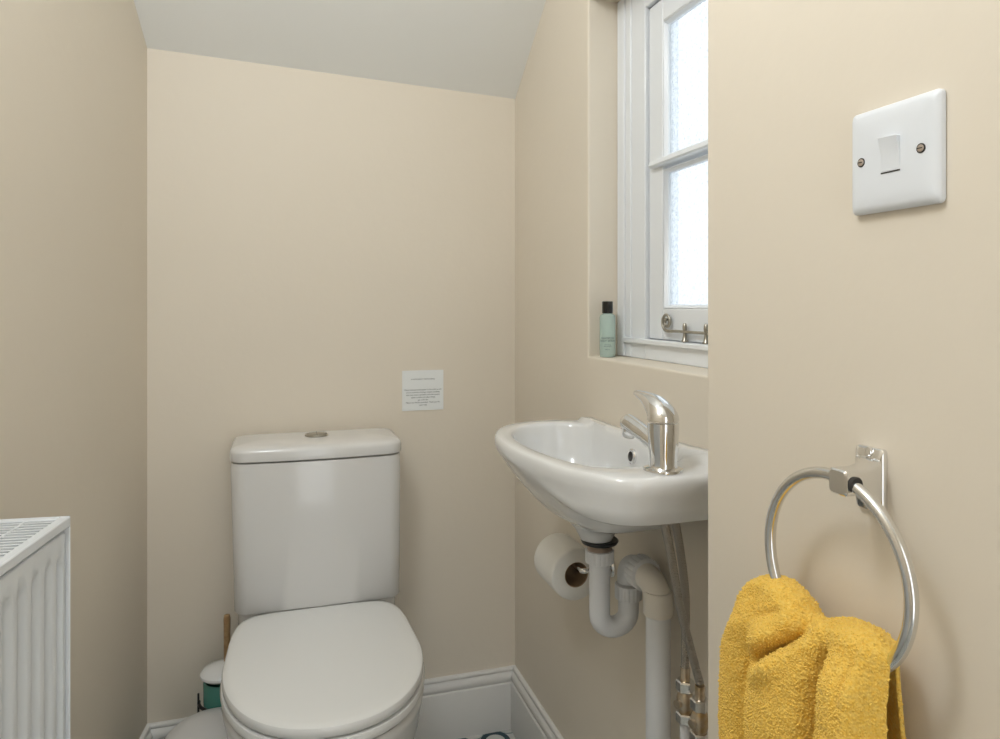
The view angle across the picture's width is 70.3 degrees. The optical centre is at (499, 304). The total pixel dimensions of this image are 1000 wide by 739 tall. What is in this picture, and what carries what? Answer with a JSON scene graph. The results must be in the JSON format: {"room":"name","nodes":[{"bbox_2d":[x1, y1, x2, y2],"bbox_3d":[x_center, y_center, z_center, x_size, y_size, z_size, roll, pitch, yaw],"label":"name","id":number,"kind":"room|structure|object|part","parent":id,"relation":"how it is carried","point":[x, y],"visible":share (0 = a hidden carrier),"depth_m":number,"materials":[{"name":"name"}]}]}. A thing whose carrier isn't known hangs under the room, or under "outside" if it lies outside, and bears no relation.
{"room":"bathroom","nodes":[
{"label":"bathroom","id":0,"kind":"room"},
{"bbox_2d":[0,0,146,738],"bbox_3d":[-0.602,-0.125,0.266,0.099,2.450,2.800,0,0,-10],"label":"wall","id":1,"kind":"structure","parent":0,"point":[73,73],"depth_m":1.25,"materials":[{"name":"beige paint"}]},
{"bbox_2d":[0,516,69,738],"bbox_3d":[-0.537,0.685,0.510,0.117,0.829,0.805,0,0,-10],"label":"radiator","id":2,"kind":"object","parent":1,"relation":"attached to","point":[34,552],"visible":1,"depth_m":0.84,"materials":[{"name":"white metal"}]},
{"bbox_2d":[0,521,51,557],"bbox_3d":[-0.527,0.276,0.511,0.073,0.008,0.780,0,0,-10],"label":"grille","id":3,"kind":"object","parent":2,"relation":"attached to","point":[18,539],"depth_m":0.84,"materials":[{"name":"white metal"}]},
{"bbox_2d":[139,724,152,738],"bbox_3d":[-0.541,1.022,0.258,0.018,0.156,2.737,0,0,-10],"label":"baseboard","id":4,"kind":"structure","parent":1,"relation":"attached to","point":[146,734],"depth_m":1.58,"materials":[{"name":"white wood"}]},
{"bbox_2d":[203,682,220,708],"bbox_3d":[-0.603,0.958,1.559,0.092,0.284,0.092,0,0,-17],"label":"pot","id":5,"kind":"object","parent":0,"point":[211,691],"depth_m":1.52,"materials":[{"name":"teal plastic"}]},
{"bbox_2d":[147,48,514,722],"bbox_3d":[-0.375,-0.125,1.786,1.250,2.450,0.100,0,0,-17],"label":"wall","id":6,"kind":"structure","parent":0,"point":[315,240],"depth_m":1.72,"materials":[{"name":"beige paint"}]},
{"bbox_2d":[147,665,513,738],"bbox_3d":[-0.376,1.022,1.724,0.876,0.156,0.018,0,0,-17],"label":"baseboard","id":7,"kind":"structure","parent":6,"relation":"attached to","point":[469,704],"depth_m":1.80,"materials":[{"name":"white wood"}]},
{"bbox_2d":[402,370,442,410],"bbox_3d":[-0.194,0.215,1.789,0.105,0.100,0.003,0,0,-17],"label":"notice","id":8,"kind":"object","parent":6,"relation":"attached to","point":[421,389],"visible":1,"depth_m":1.79,"materials":[{"name":"white paper"}]},
{"bbox_2d":[134,0,545,98],"bbox_3d":[-0.098,-0.979,0.397,1.550,1.043,2.917,0,0,-17],"label":"ceiling","id":9,"kind":"structure","parent":0,"point":[483,47],"depth_m":1.65,"materials":[{"name":"white paint"}]},
{"bbox_2d":[461,729,515,738],"bbox_3d":[-0.098,1.125,0.397,1.550,0.050,2.917,0,0,-17],"label":"floor","id":10,"kind":"structure","parent":0,"point":[506,734],"depth_m":1.81,"materials":[{"name":"tile"}]},
{"bbox_2d":[165,707,226,738],"bbox_3d":[-0.563,0.958,1.392,0.192,0.282,0.192,0,0,30],"label":"pedal bin","id":11,"kind":"object","parent":10,"relation":"on","point":[205,724],"visible":0.59,"depth_m":1.38,"materials":[{"name":"white metal"}]},
{"bbox_2d":[197,614,230,712],"bbox_3d":[-0.600,0.889,1.552,0.103,0.421,0.103,0,0,23],"label":"toilet brush","id":12,"kind":"object","parent":10,"relation":"on","point":[211,675],"visible":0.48,"depth_m":1.52,"materials":[{"name":"teal ceramic"}]},
{"bbox_3d":[-0.594,0.969,1.532,0.115,0.262,0.058,0,0,-17],"label":"pot frame","id":13,"kind":"part","parent":12,"relation":"part of","materials":[{"name":"black rubber"}]},
{"bbox_3d":[-0.600,0.840,1.560,0.015,0.321,0.015,0,0,-17],"label":"handle","id":14,"kind":"part","parent":12,"relation":"part of","materials":[{"name":"brown wood"}]},
{"bbox_2d":[220,428,424,738],"bbox_3d":[-0.349,0.696,1.401,0.368,0.808,0.629,0,0,-17],"label":"toilet","id":15,"kind":"object","parent":10,"relation":"on","point":[320,647],"visible":1,"depth_m":1.50,"materials":[{"name":"white ceramic"}]},
{"bbox_3d":[-0.416,0.315,1.615,0.368,0.035,0.181,0,0,-17],"label":"cistern lid","id":16,"kind":"part","parent":15,"relation":"part of","materials":[{"name":"white ceramic"}]},
{"bbox_2d":[238,597,394,625],"bbox_3d":[-0.417,0.700,1.625,0.338,0.080,0.154,0,0,-17],"label":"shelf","id":17,"kind":"object","parent":15,"relation":"attached to","point":[243,615],"depth_m":1.53,"materials":[{"name":"white ceramic"}]},
{"bbox_3d":[-0.325,0.684,1.322,0.366,0.016,0.463,0,0,-17],"label":"seat","id":18,"kind":"part","parent":15,"relation":"part of","materials":[{"name":"white plastic"}]},
{"bbox_3d":[-0.325,0.661,1.322,0.360,0.023,0.458,0,0,-17],"label":"seat lid","id":19,"kind":"part","parent":15,"relation":"part of","materials":[{"name":"white plastic"}]},
{"bbox_2d":[635,563,673,738],"bbox_3d":[0.240,0.754,1.098,0.046,0.691,0.062,0,0,-17],"label":"pipe","id":20,"kind":"object","parent":10,"relation":"on","point":[657,595],"visible":1,"depth_m":1.07,"materials":[{"name":"beige plastic"}]},
{"bbox_2d":[643,590,673,620],"bbox_3d":[0.243,0.457,1.090,0.046,0.036,0.046,0,0,-17],"label":"socket","id":21,"kind":"object","parent":20,"relation":"attached to","point":[657,604],"depth_m":1.07,"materials":[{"name":"beige plastic"}]},
{"bbox_2d":[515,0,707,738],"bbox_3d":[0.255,-0.125,1.413,0.141,2.450,1.090,0,0,-17],"label":"wall","id":22,"kind":"structure","parent":0,"point":[590,684],"depth_m":1.49,"materials":[{"name":"beige paint"}]},
{"bbox_2d":[511,665,563,738],"bbox_3d":[0.183,1.022,1.375,0.018,0.156,1.020,0,0,-17],"label":"baseboard","id":23,"kind":"structure","parent":22,"relation":"attached to","point":[529,719],"depth_m":1.73,"materials":[{"name":"white wood"}]},
{"bbox_2d":[571,561,615,576],"bbox_3d":[0.162,0.488,1.364,0.064,0.036,0.143,0,0,-17],"label":"toilet roll holder","id":24,"kind":"object","parent":22,"relation":"attached to","point":[575,566],"visible":0.46,"depth_m":1.31,"materials":[{"name":"silver metal"}]},
{"bbox_2d":[534,533,588,599],"bbox_3d":[0.128,0.506,1.379,0.098,0.098,0.100,0,0,-17],"label":"toilet roll","id":25,"kind":"object","parent":24,"relation":"on","point":[555,554],"visible":0.91,"depth_m":1.34,"materials":[{"name":"white paper"}]},
{"bbox_3d":[0.158,0.490,1.369,0.059,0.013,0.132,0,0,-17],"label":"arm","id":26,"kind":"part","parent":24,"relation":"part of","materials":[{"name":"silver metal"}]},
{"bbox_3d":[0.205,0.488,1.321,0.008,0.036,0.036,0,0,-17],"label":"mounting plate","id":27,"kind":"part","parent":24,"relation":"part of","materials":[{"name":"silver metal"}]},
{"bbox_2d":[494,417,707,542],"bbox_3d":[0.134,0.295,1.161,0.239,0.177,0.507,0,0,-17],"label":"basin","id":28,"kind":"object","parent":22,"relation":"attached to","point":[583,471],"visible":0.97,"depth_m":1.02,"materials":[{"name":"white ceramic"}]},
{"bbox_2d":[581,536,660,637],"bbox_3d":[0.191,0.466,1.159,0.110,0.165,0.092,0,0,-17],"label":"trap","id":29,"kind":"object","parent":28,"relation":"attached to","point":[599,557],"visible":0.86,"depth_m":1.15,"materials":[{"name":"white plastic"}]},
{"bbox_2d":[581,536,618,548],"bbox_3d":[0.164,0.388,1.166,0.062,0.009,0.062,0,0,-17],"label":"washer","id":30,"kind":"object","parent":29,"relation":"in","point":[614,542],"depth_m":1.14,"materials":[{"name":"black rubber"}]},
{"bbox_2d":[620,390,683,474],"bbox_3d":[0.212,0.173,0.992,0.054,0.103,0.117,0,0,-17],"label":"tap","id":31,"kind":"object","parent":28,"relation":"on","point":[660,435],"visible":1,"depth_m":0.95,"materials":[{"name":"silver metal"}]},
{"bbox_3d":[0.203,0.182,1.003,0.030,0.046,0.087,0,0,-23],"label":"spout","id":32,"kind":"part","parent":31,"relation":"part of","materials":[{"name":"silver metal"}]},
{"bbox_3d":[0.215,0.139,0.982,0.042,0.035,0.084,0,0,-17],"label":"lever","id":33,"kind":"part","parent":31,"relation":"part of","materials":[{"name":"silver metal"}]},
{"bbox_2d":[672,523,694,738],"bbox_3d":[0.260,0.693,1.014,0.025,0.813,0.049,0,0,38],"label":"hose","id":34,"kind":"object","parent":28,"relation":"attached to","point":[685,686],"visible":0.77,"depth_m":1.01,"materials":[{"name":"silver metal"}]},
{"bbox_2d":[661,524,707,738],"bbox_3d":[0.253,0.693,0.978,0.077,0.813,0.026,0,0,-17],"label":"hose","id":35,"kind":"object","parent":28,"relation":"attached to","point":[698,722],"visible":0.93,"depth_m":0.98,"materials":[{"name":"silver metal"}]},
{"bbox_2d":[600,301,614,357],"bbox_3d":[0.213,0.048,1.404,0.031,0.110,0.031,0,0,-17],"label":"toiletry bottle","id":36,"kind":"object","parent":22,"relation":"on","point":[607,319],"visible":1,"depth_m":1.39,"materials":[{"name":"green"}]},
{"bbox_2d":[617,0,707,367],"bbox_3d":[0.349,-0.257,1.203,0.075,0.719,0.528,0,0,-17],"label":"window","id":37,"kind":"structure","parent":22,"relation":"in","point":[652,324],"depth_m":1.35,"materials":[{"name":"white wood"}]},
{"bbox_3d":[0.345,-0.248,1.188,0.025,0.625,0.337,0,0,-17],"label":"sash","id":38,"kind":"part","parent":37,"relation":"part of","materials":[{"name":"white"}]},
{"bbox_3d":[0.340,-0.394,1.187,0.014,0.251,0.239,0,0,-17],"label":"sash moulding","id":39,"kind":"part","parent":37,"relation":"part of","materials":[{"name":"white"}]},
{"bbox_3d":[0.340,-0.120,1.187,0.014,0.255,0.239,0,0,-17],"label":"sash moulding","id":40,"kind":"part","parent":37,"relation":"part of","materials":[{"name":"white"}]},
{"bbox_2d":[708,0,999,738],"bbox_3d":[0.618,-0.125,0.087,0.238,2.450,1.698,0,0,-17],"label":"wall","id":41,"kind":"structure","parent":0,"point":[832,330],"depth_m":0.64,"materials":[{"name":"beige paint"}]},
{"bbox_2d":[765,444,918,672],"bbox_3d":[0.301,0.218,0.617,0.050,0.189,0.171,0,0,-17],"label":"towel ring","id":42,"kind":"object","parent":41,"relation":"attached to","point":[866,479],"visible":0.81,"depth_m":0.59,"materials":[{"name":"silver metal"}]},
{"bbox_2d":[717,574,905,738],"bbox_3d":[0.267,0.400,0.640,0.083,0.282,0.207,0,0,-17],"label":"hand towel","id":43,"kind":"object","parent":42,"relation":"hanging from","point":[788,669],"visible":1,"depth_m":0.61,"materials":[{"name":"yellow fabric"}]},
{"bbox_2d":[852,88,945,215],"bbox_3d":[0.328,-0.124,0.593,0.014,0.089,0.089,0,0,-17],"label":"light switch","id":44,"kind":"object","parent":41,"relation":"attached to","point":[899,148],"visible":1,"depth_m":0.58,"materials":[{"name":"white plastic"}]}
]}

